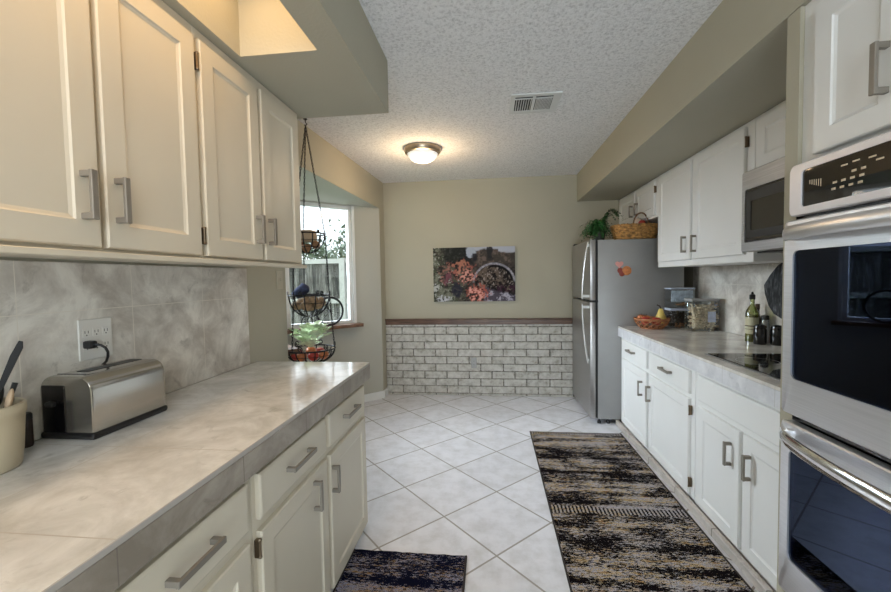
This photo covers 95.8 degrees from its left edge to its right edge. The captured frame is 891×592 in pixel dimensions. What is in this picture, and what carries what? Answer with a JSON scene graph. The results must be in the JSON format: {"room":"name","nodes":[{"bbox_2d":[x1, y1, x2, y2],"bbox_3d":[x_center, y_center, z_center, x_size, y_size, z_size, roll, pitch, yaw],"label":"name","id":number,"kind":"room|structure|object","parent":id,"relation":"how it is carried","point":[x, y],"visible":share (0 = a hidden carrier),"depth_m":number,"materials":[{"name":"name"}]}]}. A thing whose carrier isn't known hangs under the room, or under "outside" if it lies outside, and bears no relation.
{"room":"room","nodes":[
{"label":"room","id":0,"kind":"room"},
{"bbox_2d":[0,120,386,440],"bbox_3d":[-1.277,0.090,1.190,0.205,2.500,7.273,-1,3,7],"label":"wall","id":1,"kind":"structure","parent":0,"point":[267,311],"depth_m":2.67,"materials":[{"name":"paint"}]},
{"bbox_2d":[0,0,201,260],"bbox_3d":[-1.046,-0.499,1.008,0.424,0.781,0.755,-1,3,6],"label":"upper cabinet","id":2,"kind":"object","parent":1,"relation":"attached to","point":[99,144],"visible":0.98,"depth_m":1.01,"materials":[{"name":"white wood"}]},
{"bbox_2d":[0,245,306,267],"bbox_3d":[-0.831,-0.120,1.378,0.040,0.016,1.502,-1,3,6],"label":"trim","id":3,"kind":"structure","parent":2,"relation":"attached to","point":[4,249],"depth_m":1.05,"materials":[{"name":"beige wood"}]},
{"bbox_2d":[0,260,249,440],"bbox_3d":[-1.258,0.176,0.909,0.012,0.533,2.710,-1,3,6],"label":"backsplash","id":4,"kind":"structure","parent":1,"relation":"attached to","point":[194,321],"depth_m":1.49,"materials":[{"name":"tile"}]},
{"bbox_2d":[77,317,112,361],"bbox_3d":[-1.196,0.145,1.377,0.008,0.137,0.118,-1,3,6],"label":"wall outlet","id":5,"kind":"object","parent":4,"relation":"attached to","point":[99,330],"visible":0.85,"depth_m":1.37,"materials":[{"name":"white plastic"}]},
{"bbox_2d":[82,328,89,337],"bbox_3d":[-1.197,0.123,1.342,0.002,0.028,0.026,-1,3,6],"label":"socket","id":6,"kind":"object","parent":5,"relation":"attached to","point":[85,331],"depth_m":1.34,"materials":[{"name":"white plastic"}]},
{"bbox_2d":[92,327,99,335],"bbox_3d":[-1.193,0.122,1.376,0.002,0.028,0.026,-1,3,6],"label":"socket","id":7,"kind":"object","parent":5,"relation":"attached to","point":[95,330],"depth_m":1.37,"materials":[{"name":"white plastic"}]},
{"bbox_2d":[93,341,100,349],"bbox_3d":[-1.193,0.168,1.378,0.002,0.028,0.026,-1,3,6],"label":"socket","id":8,"kind":"object","parent":5,"relation":"attached to","point":[98,347],"depth_m":1.38,"materials":[{"name":"white plastic"}]},
{"bbox_2d":[102,326,108,334],"bbox_3d":[-1.190,0.120,1.409,0.002,0.028,0.026,-1,3,6],"label":"socket","id":9,"kind":"object","parent":5,"relation":"attached to","point":[105,329],"depth_m":1.41,"materials":[{"name":"white plastic"}]},
{"bbox_2d":[103,339,109,346],"bbox_3d":[-1.189,0.167,1.411,0.002,0.028,0.026,-1,3,6],"label":"socket","id":10,"kind":"object","parent":5,"relation":"attached to","point":[106,342],"depth_m":1.41,"materials":[{"name":"white plastic"}]},
{"bbox_2d":[114,25,301,266],"bbox_3d":[-0.964,-0.533,1.750,0.424,0.781,0.750,-1,3,6],"label":"upper cabinet","id":11,"kind":"object","parent":1,"relation":"attached to","point":[247,137],"visible":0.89,"depth_m":1.61,"materials":[{"name":"white wood"}]},
{"bbox_2d":[383,387,387,397],"bbox_3d":[-0.700,1.134,4.730,0.015,0.085,0.136,-1,3,10],"label":"baseboard","id":12,"kind":"structure","parent":1,"relation":"attached to","point":[386,389],"depth_m":4.71,"materials":[{"name":"white paint"}]},
{"bbox_2d":[162,0,388,118],"bbox_3d":[-0.917,-0.998,0.354,0.844,0.265,3.590,-1,3,6],"label":"soffit","id":13,"kind":"structure","parent":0,"point":[319,58],"depth_m":1.54,"materials":[{"name":"paint"}]},
{"bbox_2d":[287,200,382,394],"bbox_3d":[-1.198,0.113,4.314,1.103,2.180,0.100,-3,3,-39],"label":"wall","id":14,"kind":"structure","parent":0,"point":[355,344],"depth_m":4.49,"materials":[{"name":"paint"}]},
{"bbox_2d":[285,201,363,332],"bbox_3d":[-1.283,-0.305,4.164,0.818,1.300,0.210,-3,3,-39],"label":"window","id":15,"kind":"structure","parent":14,"relation":"in","point":[349,213],"depth_m":4.37,"materials":[{"name":"white paint"}]},
{"bbox_2d":[301,296,343,325],"bbox_3d":[-1.258,0.161,4.133,0.454,0.307,0.039,-3,3,-39],"label":"ornament","id":16,"kind":"object","parent":15,"relation":"on","point":[331,297],"visible":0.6,"depth_m":4.18,"materials":[{"name":"metal"}]},
{"bbox_2d":[364,391,383,402],"bbox_3d":[-1.145,1.160,4.315,1.103,0.085,0.015,-3,3,-39],"label":"baseboard","id":17,"kind":"structure","parent":14,"relation":"attached to","point":[376,395],"depth_m":4.57,"materials":[{"name":"white paint"}]},
{"bbox_2d":[299,166,376,207],"bbox_3d":[-1.334,-0.975,3.606,0.925,0.060,2.168,-1,3,6],"label":"ceiling","id":18,"kind":"structure","parent":0,"point":[328,192],"depth_m":3.74,"materials":[{"name":"paint"}]},
{"bbox_2d":[386,324,574,396],"bbox_3d":[0.393,0.740,4.680,2.240,0.841,0.047,-1,3,6],"label":"brick wall","id":19,"kind":"structure","parent":0,"point":[512,359],"depth_m":4.66,"materials":[{"name":"white brick"}]},
{"bbox_2d":[471,358,476,367],"bbox_3d":[0.329,0.774,4.660,0.062,0.125,0.008,-1,3,6],"label":"wall outlet","id":20,"kind":"object","parent":19,"relation":"attached to","point":[473,360],"visible":1,"depth_m":4.66,"materials":[{"name":"grey plastic"}]},
{"bbox_2d":[385,318,572,324],"bbox_3d":[0.394,0.294,4.641,2.220,0.070,0.065,-1,3,6],"label":"trim","id":21,"kind":"structure","parent":19,"relation":"attached to","point":[438,321],"depth_m":4.63,"materials":[{"name":"brown wood"}]},
{"bbox_2d":[297,0,722,182],"bbox_3d":[0.343,-1.204,0.949,3.500,0.050,7.470,-1,3,6],"label":"ceiling","id":22,"kind":"structure","parent":0,"point":[455,67],"depth_m":2.28,"materials":[{"name":"white paint"}]},
{"bbox_2d":[287,118,335,361],"bbox_3d":[-0.977,-0.373,2.852,0.346,1.730,0.346,-1,3,1],"label":"hanging basket","id":23,"kind":"object","parent":22,"relation":"hanging from","point":[321,310],"visible":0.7,"depth_m":2.82,"materials":[{"name":"metal"}]},
{"bbox_2d":[291,302,301,309],"bbox_3d":[-1.044,0.068,2.834,0.090,0.060,0.068,-1,3,6],"label":"potato","id":24,"kind":"object","parent":23,"relation":"in","point":[297,303],"visible":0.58,"depth_m":2.81,"materials":[{"name":"brown food"}]},
{"bbox_2d":[292,283,308,298],"bbox_3d":[-1.028,-0.037,2.863,0.131,0.111,0.100,-1,3,6],"label":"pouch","id":25,"kind":"object","parent":23,"relation":"in","point":[303,288],"visible":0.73,"depth_m":2.83,"materials":[{"name":"blue fabric"}]},
{"bbox_2d":[297,354,306,361],"bbox_3d":[-0.995,0.422,2.784,0.074,0.064,0.073,-1,3,6],"label":"apple","id":26,"kind":"object","parent":23,"relation":"in","point":[298,355],"visible":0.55,"depth_m":2.76,"materials":[{"name":"orange food"}]},
{"bbox_2d":[300,302,312,310],"bbox_3d":[-0.967,0.071,2.801,0.076,0.066,0.087,-1,3,6],"label":"potato","id":27,"kind":"object","parent":23,"relation":"in","point":[309,307],"visible":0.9,"depth_m":2.77,"materials":[{"name":"brown food"}]},
{"bbox_2d":[302,243,311,252],"bbox_3d":[-0.978,-0.342,2.833,0.072,0.075,0.071,-1,3,6],"label":"onion","id":28,"kind":"object","parent":23,"relation":"in","point":[306,244],"visible":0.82,"depth_m":2.81,"materials":[{"name":"brown food"}]},
{"bbox_2d":[301,230,316,242],"bbox_3d":[-0.988,-0.423,2.851,0.120,0.080,0.100,-1,3,6],"label":"wooden box","id":29,"kind":"object","parent":23,"relation":"in","point":[306,235],"visible":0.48,"depth_m":2.80,"materials":[{"name":"brown wood"}]},
{"bbox_2d":[289,320,331,346],"bbox_3d":[-0.967,0.286,2.904,0.303,0.201,0.309,-1,3,6],"label":"leafy plant","id":30,"kind":"object","parent":23,"relation":"in","point":[308,330],"visible":0.98,"depth_m":2.87,"materials":[{"name":"green plant"}]},
{"bbox_2d":[306,347,315,354],"bbox_3d":[-0.964,0.397,2.885,0.074,0.064,0.073,-1,3,6],"label":"apple","id":31,"kind":"object","parent":23,"relation":"in","point":[309,349],"visible":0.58,"depth_m":2.86,"materials":[{"name":"food"}]},
{"bbox_2d":[308,353,318,360],"bbox_3d":[-0.918,0.421,2.796,0.074,0.064,0.073,-1,3,6],"label":"apple","id":32,"kind":"object","parent":23,"relation":"in","point":[311,355],"visible":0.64,"depth_m":2.77,"materials":[{"name":"red food"}]},
{"bbox_2d":[309,296,317,302],"bbox_3d":[-0.921,0.025,2.808,0.059,0.055,0.076,-1,3,6],"label":"potato","id":33,"kind":"object","parent":23,"relation":"in","point":[311,299],"visible":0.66,"depth_m":2.78,"materials":[{"name":"brown food"}]},
{"bbox_2d":[312,241,319,248],"bbox_3d":[-0.925,-0.368,2.866,0.064,0.067,0.063,-1,3,6],"label":"onion","id":34,"kind":"object","parent":23,"relation":"in","point":[315,243],"visible":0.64,"depth_m":2.84,"materials":[{"name":"brown food"}]},
{"bbox_2d":[314,300,322,308],"bbox_3d":[-0.897,0.061,2.843,0.068,0.067,0.074,-1,3,6],"label":"potato","id":35,"kind":"object","parent":23,"relation":"in","point":[318,306],"visible":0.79,"depth_m":2.82,"materials":[{"name":"brown food"}]},
{"bbox_2d":[318,350,328,358],"bbox_3d":[-0.866,0.417,2.855,0.074,0.064,0.073,-1,3,6],"label":"apple","id":36,"kind":"object","parent":23,"relation":"in","point":[326,352],"visible":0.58,"depth_m":2.83,"materials":[{"name":"orange food"}]},
{"bbox_2d":[404,142,440,163],"bbox_3d":[-0.199,-1.219,3.492,0.324,0.123,0.324,-1,3,6],"label":"ceiling light","id":37,"kind":"object","parent":22,"relation":"attached to","point":[418,152],"visible":1,"depth_m":3.39,"materials":[{"name":"white glass"}]},
{"bbox_2d":[509,91,562,113],"bbox_3d":[0.577,-1.254,2.618,0.310,0.011,0.290,-1,3,6],"label":"ceiling vent","id":38,"kind":"object","parent":22,"relation":"in","point":[543,101],"visible":1,"depth_m":2.60,"materials":[{"name":"metal"}]},
{"bbox_2d":[383,174,657,318],"bbox_3d":[0.775,-0.097,4.673,3.500,2.500,0.120,-1,3,6],"label":"wall","id":39,"kind":"structure","parent":0,"point":[542,217],"depth_m":4.61,"materials":[{"name":"paint"}]},
{"bbox_2d":[433,246,514,301],"bbox_3d":[0.327,-0.249,4.640,0.938,0.622,0.031,-1,3,6],"label":"print","id":40,"kind":"object","parent":39,"relation":"attached to","point":[461,274],"visible":1,"depth_m":4.62},
{"bbox_2d":[331,394,774,591],"bbox_3d":[0.039,1.348,1.100,4.200,0.050,7.470,-1,3,6],"label":"floor","id":41,"kind":"structure","parent":0,"point":[447,474],"depth_m":2.69,"materials":[{"name":"tile"}]},
{"bbox_2d":[114,479,253,591],"bbox_3d":[-0.921,0.947,0.717,0.702,0.818,1.033,-1,3,6],"label":"base cabinet","id":42,"kind":"object","parent":41,"relation":"on","point":[214,554],"visible":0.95,"depth_m":0.99,"materials":[{"name":"white wood"}]},
{"bbox_2d":[249,383,367,591],"bbox_3d":[-0.805,0.899,1.760,0.702,0.818,1.065,-1,3,6],"label":"base cabinet","id":43,"kind":"object","parent":41,"relation":"on","point":[309,513],"visible":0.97,"depth_m":1.56,"materials":[{"name":"white wood"}]},
{"bbox_2d":[0,361,369,591],"bbox_3d":[-0.909,0.481,0.915,0.671,0.090,2.772,-1,3,6],"label":"countertop","id":44,"kind":"structure","parent":43,"relation":"on","point":[77,515],"depth_m":0.99,"materials":[{"name":"stone"}]},
{"bbox_2d":[0,397,27,474],"bbox_3d":[-1.154,0.355,0.993,0.176,0.165,0.176,-1,3,6],"label":"utensil crock","id":45,"kind":"object","parent":44,"relation":"on","point":[12,418],"visible":0.95,"depth_m":1.00,"materials":[{"name":"beige ceramic"}]},
{"bbox_2d":[0,388,3,404],"bbox_3d":[-1.164,0.328,1.042,0.039,0.188,0.046,-1,3,6],"label":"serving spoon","id":46,"kind":"object","parent":45,"relation":"in","point":[2,392],"visible":0.66,"depth_m":1.04,"materials":[{"name":"black plastic"}]},
{"bbox_2d":[4,389,13,407],"bbox_3d":[-1.108,0.328,1.010,0.049,0.188,0.036,-2,3,-27],"label":"wooden spoon","id":47,"kind":"object","parent":45,"relation":"in","point":[9,399],"visible":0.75,"depth_m":1.00,"materials":[{"name":"brown wood"}]},
{"bbox_2d":[3,382,17,407],"bbox_3d":[-1.148,0.325,1.041,0.011,0.194,0.070,0,3,28],"label":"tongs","id":48,"kind":"object","parent":45,"relation":"in","point":[14,384],"visible":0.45,"depth_m":1.06,"materials":[{"name":"black plastic"}]},
{"bbox_2d":[0,341,22,392],"bbox_3d":[-1.145,0.271,1.018,0.013,0.304,0.122,1,3,35],"label":"spatula","id":49,"kind":"object","parent":45,"relation":"in","point":[16,352],"visible":1,"depth_m":1.04,"materials":[{"name":"black rubber"}]},
{"bbox_2d":[25,412,33,447],"bbox_3d":[-1.203,0.383,1.149,0.038,0.097,0.038,-1,3,6],"label":"pepper mill","id":50,"kind":"object","parent":44,"relation":"on","point":[29,433],"visible":0.39,"depth_m":1.15,"materials":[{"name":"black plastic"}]},
{"bbox_2d":[40,340,166,439],"bbox_3d":[-1.112,0.285,1.320,0.181,0.273,0.289,-1,3,6],"label":"toaster","id":51,"kind":"object","parent":44,"relation":"on","point":[91,403],"visible":1,"depth_m":1.23,"materials":[{"name":"silver metal"}]},
{"bbox_2d":[332,549,466,591],"bbox_3d":[-0.246,1.308,1.404,0.576,0.011,1.220,-1,3,6],"label":"rug","id":52,"kind":"object","parent":41,"relation":"on","point":[365,570],"visible":1,"depth_m":1.87,"materials":[{"name":"fabric"}]},
{"bbox_2d":[572,238,683,423],"bbox_3d":[1.741,0.305,4.050,0.881,1.718,0.801,-1,3,6],"label":"refrigerator","id":53,"kind":"object","parent":41,"relation":"on","point":[606,300],"visible":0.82,"depth_m":3.67,"materials":[{"name":"silver metal"}]},
{"bbox_2d":[580,208,621,241],"bbox_3d":[1.489,-0.673,3.841,0.407,0.317,0.351,-1,3,6],"label":"potted fern","id":54,"kind":"object","parent":53,"relation":"on","point":[599,228],"visible":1,"depth_m":3.79,"materials":[{"name":"green plant"}]},
{"bbox_2d":[615,261,622,267],"bbox_3d":[1.570,-0.281,3.636,0.070,0.064,0.006,-1,3,6],"label":"magnet","id":55,"kind":"object","parent":53,"relation":"attached to","point":[619,264],"visible":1,"depth_m":3.63,"materials":[{"name":"plastic"}]},
{"bbox_2d":[617,266,631,275],"bbox_3d":[1.614,-0.224,3.632,0.123,0.094,0.008,-1,3,6],"label":"magnet","id":56,"kind":"object","parent":53,"relation":"attached to","point":[626,270],"visible":1,"depth_m":3.63,"materials":[{"name":"orange plastic"}]},
{"bbox_2d":[610,212,657,239],"bbox_3d":[1.754,-0.642,3.732,0.433,0.236,0.274,-1,3,6],"label":"wicker basket","id":57,"kind":"object","parent":53,"relation":"on","point":[648,230],"visible":0.94,"depth_m":3.63,"materials":[{"name":"wicker"}]},
{"bbox_2d":[530,431,753,591],"bbox_3d":[1.015,1.239,2.486,0.779,0.011,2.076,-1,3,6],"label":"rug","id":58,"kind":"object","parent":41,"relation":"on","point":[618,527],"visible":1,"depth_m":2.20,"materials":[{"name":"multicoloured carpet"}]},
{"bbox_2d":[621,338,697,505],"bbox_3d":[1.846,0.800,2.982,0.732,0.818,1.333,-1,3,6],"label":"base cabinet","id":59,"kind":"object","parent":41,"relation":"on","point":[658,393],"visible":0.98,"depth_m":2.77,"materials":[{"name":"white wood"}]},
{"bbox_2d":[618,326,780,409],"bbox_3d":[1.788,0.367,2.472,0.701,0.090,2.318,-1,3,6],"label":"countertop","id":60,"kind":"structure","parent":59,"relation":"on","point":[687,348],"depth_m":2.46,"materials":[{"name":"stone"}]},
{"bbox_2d":[634,316,669,328],"bbox_3d":[1.776,0.232,3.469,0.284,0.091,0.284,-1,3,6],"label":"fruit basket","id":61,"kind":"object","parent":60,"relation":"on","point":[636,319],"visible":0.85,"depth_m":3.39,"materials":[{"name":"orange wicker"}]},
{"bbox_2d":[641,317,649,324],"bbox_3d":[1.712,0.208,3.444,0.080,0.083,0.079,-1,3,6],"label":"apple","id":62,"kind":"object","parent":61,"relation":"in","point":[642,317],"visible":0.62,"depth_m":3.42,"materials":[{"name":"red food"}]},
{"bbox_2d":[656,304,665,323],"bbox_3d":[1.852,0.157,3.462,0.088,0.171,0.088,-1,3,6],"label":"pear","id":63,"kind":"object","parent":61,"relation":"in","point":[660,313],"visible":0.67,"depth_m":3.44,"materials":[{"name":"yellow food"}]},
{"bbox_2d":[664,307,691,327],"bbox_3d":[2.039,0.188,3.513,0.201,0.168,0.136,-1,3,6],"label":"food container","id":64,"kind":"object","parent":60,"relation":"on","point":[665,308],"visible":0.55,"depth_m":3.48,"materials":[{"name":"white"}]},
{"bbox_2d":[667,311,691,326],"bbox_3d":[2.038,0.200,3.513,0.186,0.136,0.120,-1,3,6],"label":"coffee beans","id":65,"kind":"object","parent":64,"relation":"in","point":[678,317],"visible":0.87,"depth_m":3.49,"materials":[{"name":"black food"}]},
{"bbox_2d":[664,287,694,307],"bbox_3d":[2.036,0.015,3.505,0.201,0.174,0.136,-1,3,6],"label":"food container","id":66,"kind":"object","parent":64,"relation":"on","point":[688,288],"visible":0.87,"depth_m":3.48,"materials":[{"name":"white"}]},
{"bbox_2d":[671,290,692,301],"bbox_3d":[2.030,0.001,3.452,0.176,0.097,0.003,-1,3,6],"label":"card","id":67,"kind":"object","parent":66,"relation":"in","point":[676,296],"visible":0.93,"depth_m":3.45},
{"bbox_2d":[675,323,690,327],"bbox_3d":[2.042,0.249,3.463,0.136,0.045,0.020,-1,3,6],"label":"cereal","id":68,"kind":"object","parent":64,"relation":"in","point":[680,324],"visible":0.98,"depth_m":3.46,"materials":[{"name":"red food"}]},
{"bbox_2d":[684,298,719,331],"bbox_3d":[2.084,0.149,3.269,0.219,0.264,0.136,-1,3,6],"label":"storage jar","id":69,"kind":"object","parent":60,"relation":"on","point":[712,317],"visible":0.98,"depth_m":3.22,"materials":[{"name":"white"}]},
{"bbox_2d":[687,303,717,329],"bbox_3d":[2.080,0.168,3.269,0.202,0.214,0.132,-1,3,6],"label":"pasta","id":70,"kind":"object","parent":69,"relation":"in","point":[698,323],"visible":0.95,"depth_m":3.24,"materials":[{"name":"beige food"}]},
{"bbox_2d":[705,353,780,380],"bbox_3d":[1.711,0.345,1.872,0.545,0.008,0.825,-1,3,6],"label":"cooktop","id":71,"kind":"object","parent":60,"relation":"in","point":[769,365],"visible":0.27,"depth_m":2.06,"materials":[{"name":"glass"}]},
{"bbox_2d":[745,292,758,341],"bbox_3d":[2.058,0.139,2.703,0.077,0.336,0.076,-1,3,6],"label":"oil bottle","id":72,"kind":"object","parent":60,"relation":"on","point":[751,320],"visible":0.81,"depth_m":2.69,"materials":[{"name":"green glass"}]},
{"bbox_2d":[755,304,760,323],"bbox_3d":[2.121,0.178,2.738,0.054,0.252,0.054,-1,3,6],"label":"oil bottle","id":73,"kind":"object","parent":60,"relation":"on","point":[756,305],"visible":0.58,"depth_m":2.72,"materials":[{"name":"clear glass"}]},
{"bbox_2d":[753,324,766,344],"bbox_3d":[2.034,0.246,2.604,0.072,0.131,0.072,-1,3,6],"label":"canister","id":74,"kind":"object","parent":60,"relation":"on","point":[759,330],"visible":1,"depth_m":2.58,"materials":[{"name":"black ceramic"}]},
{"bbox_2d":[760,315,769,342],"bbox_3d":[2.110,0.215,2.660,0.052,0.185,0.052,-1,3,6],"label":"salt shaker","id":75,"kind":"object","parent":60,"relation":"on","point":[763,317],"visible":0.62,"depth_m":2.64,"materials":[{"name":"black"}]},
{"bbox_2d":[770,325,781,345],"bbox_3d":[2.104,0.247,2.551,0.072,0.131,0.072,-1,3,6],"label":"canister","id":76,"kind":"object","parent":60,"relation":"on","point":[776,330],"visible":0.83,"depth_m":2.53,"materials":[{"name":"black ceramic"}]},
{"bbox_2d":[616,420,773,591],"bbox_3d":[1.451,1.213,2.548,0.030,0.045,2.319,-1,3,6],"label":"baseboard","id":77,"kind":"structure","parent":41,"relation":"on","point":[740,562],"depth_m":2.17,"materials":[{"name":"tile"}]},
{"bbox_2d":[695,372,779,591],"bbox_3d":[1.717,0.853,1.828,0.732,0.818,0.982,-1,3,6],"label":"base cabinet","id":78,"kind":"object","parent":41,"relation":"on","point":[737,442],"visible":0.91,"depth_m":1.91,"materials":[{"name":"white wood"}]},
{"bbox_2d":[777,0,890,591],"bbox_3d":[1.504,0.207,0.882,0.929,2.198,0.866,-1,3,6],"label":"tall cabinet","id":79,"kind":"object","parent":41,"relation":"on","point":[838,78],"visible":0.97,"depth_m":1.13,"materials":[{"name":"paint"}]},
{"bbox_2d":[778,131,890,591],"bbox_3d":[1.336,0.303,0.894,0.752,1.390,0.747,-1,3,6],"label":"wall oven","id":80,"kind":"object","parent":79,"relation":"in","point":[835,509],"visible":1,"depth_m":1.08,"materials":[{"name":"silver metal"}]},
{"bbox_2d":[593,231,605,240],"bbox_3d":[1.465,-0.568,3.840,0.124,0.090,0.124,-1,3,6],"label":"pot","id":81,"kind":"object","parent":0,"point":[599,234],"depth_m":3.79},
{"bbox_2d":[577,0,811,201],"bbox_3d":[1.504,-1.043,0.827,0.890,0.300,7.270,-1,3,6],"label":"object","id":82,"kind":"structure","parent":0,"point":[732,71],"depth_m":2.02,"materials":[{"name":"paint"}]},
{"bbox_2d":[684,263,775,335],"bbox_3d":[2.025,0.049,0.819,0.120,2.500,7.270,-1,3,6],"label":"wall","id":83,"kind":"structure","parent":0,"point":[688,271],"depth_m":3.79,"materials":[{"name":"paint"}]},
{"bbox_2d":[619,177,658,223],"bbox_3d":[2.050,-0.868,3.904,0.492,0.333,1.045,-1,3,6],"label":"upper cabinet","id":84,"kind":"object","parent":83,"relation":"attached to","point":[644,199],"visible":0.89,"depth_m":3.74,"materials":[{"name":"white wood"}]},
{"bbox_2d":[658,118,782,266],"bbox_3d":[1.925,-0.600,2.765,0.492,0.766,1.248,-1,3,6],"label":"upper cabinet","id":85,"kind":"object","parent":83,"relation":"attached to","point":[700,197],"visible":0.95,"depth_m":2.61,"materials":[{"name":"white wood"}]},
{"bbox_2d":[693,263,781,335],"bbox_3d":[2.147,0.054,2.502,0.012,0.520,2.420,-1,3,6],"label":"backsplash","id":86,"kind":"structure","parent":83,"relation":"attached to","point":[733,285],"depth_m":3.06,"materials":[{"name":"stone"}]},
{"bbox_2d":[755,100,785,167],"bbox_3d":[1.819,-0.788,1.692,0.458,0.293,0.882,-1,3,6],"label":"upper cabinet","id":87,"kind":"object","parent":83,"relation":"attached to","point":[770,125],"visible":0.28,"depth_m":2.02,"materials":[{"name":"white wood"}]},
{"bbox_2d":[741,156,784,252],"bbox_3d":[1.774,-0.424,1.741,0.566,0.426,0.768,-1,3,6],"label":"microwave","id":88,"kind":"object","parent":87,"relation":"attached to","point":[762,186],"visible":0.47,"depth_m":1.98,"materials":[{"name":"metal"}]},
{"bbox_2d":[764,263,782,318],"bbox_3d":[2.135,-0.051,2.549,0.042,0.395,0.320,-1,3,6],"label":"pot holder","id":89,"kind":"object","parent":83,"relation":"hanging from","point":[773,285],"visible":0.37,"depth_m":2.58,"materials":[{"name":"fabric"}]},
{"label":"outside","id":90,"kind":"structure","parent":0,"visible":0},
{"bbox_3d":[-6.468,1.407,6.326,9.700,0.100,17.000,-1,3,6],"label":"lawn","id":91,"kind":"structure","parent":90,"visible":0},
{"bbox_2d":[289,258,347,323],"bbox_3d":[-3.028,0.250,7.964,6.000,1.950,0.120,-1,3,6],"label":"fence","id":92,"kind":"object","parent":91,"relation":"on","point":[316,272],"visible":0.06,"depth_m":7.91,"materials":[{"name":"paint"}]},
{"bbox_2d":[302,237,344,258],"bbox_3d":[-3.888,-0.442,12.340,2.546,3.002,2.280,-1,3,6],"label":"tree","id":93,"kind":"object","parent":91,"relation":"on","point":[320,252],"visible":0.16,"depth_m":11.88,"materials":[{"name":"green plant"}]},
{"bbox_2d":[313,211,345,258],"bbox_3d":[-1.925,-0.411,9.444,2.426,3.124,2.238,-3,3,-33],"label":"tree","id":94,"kind":"object","parent":91,"relation":"on","point":[342,247],"visible":0.08,"depth_m":9.08,"materials":[{"name":"green plant"}]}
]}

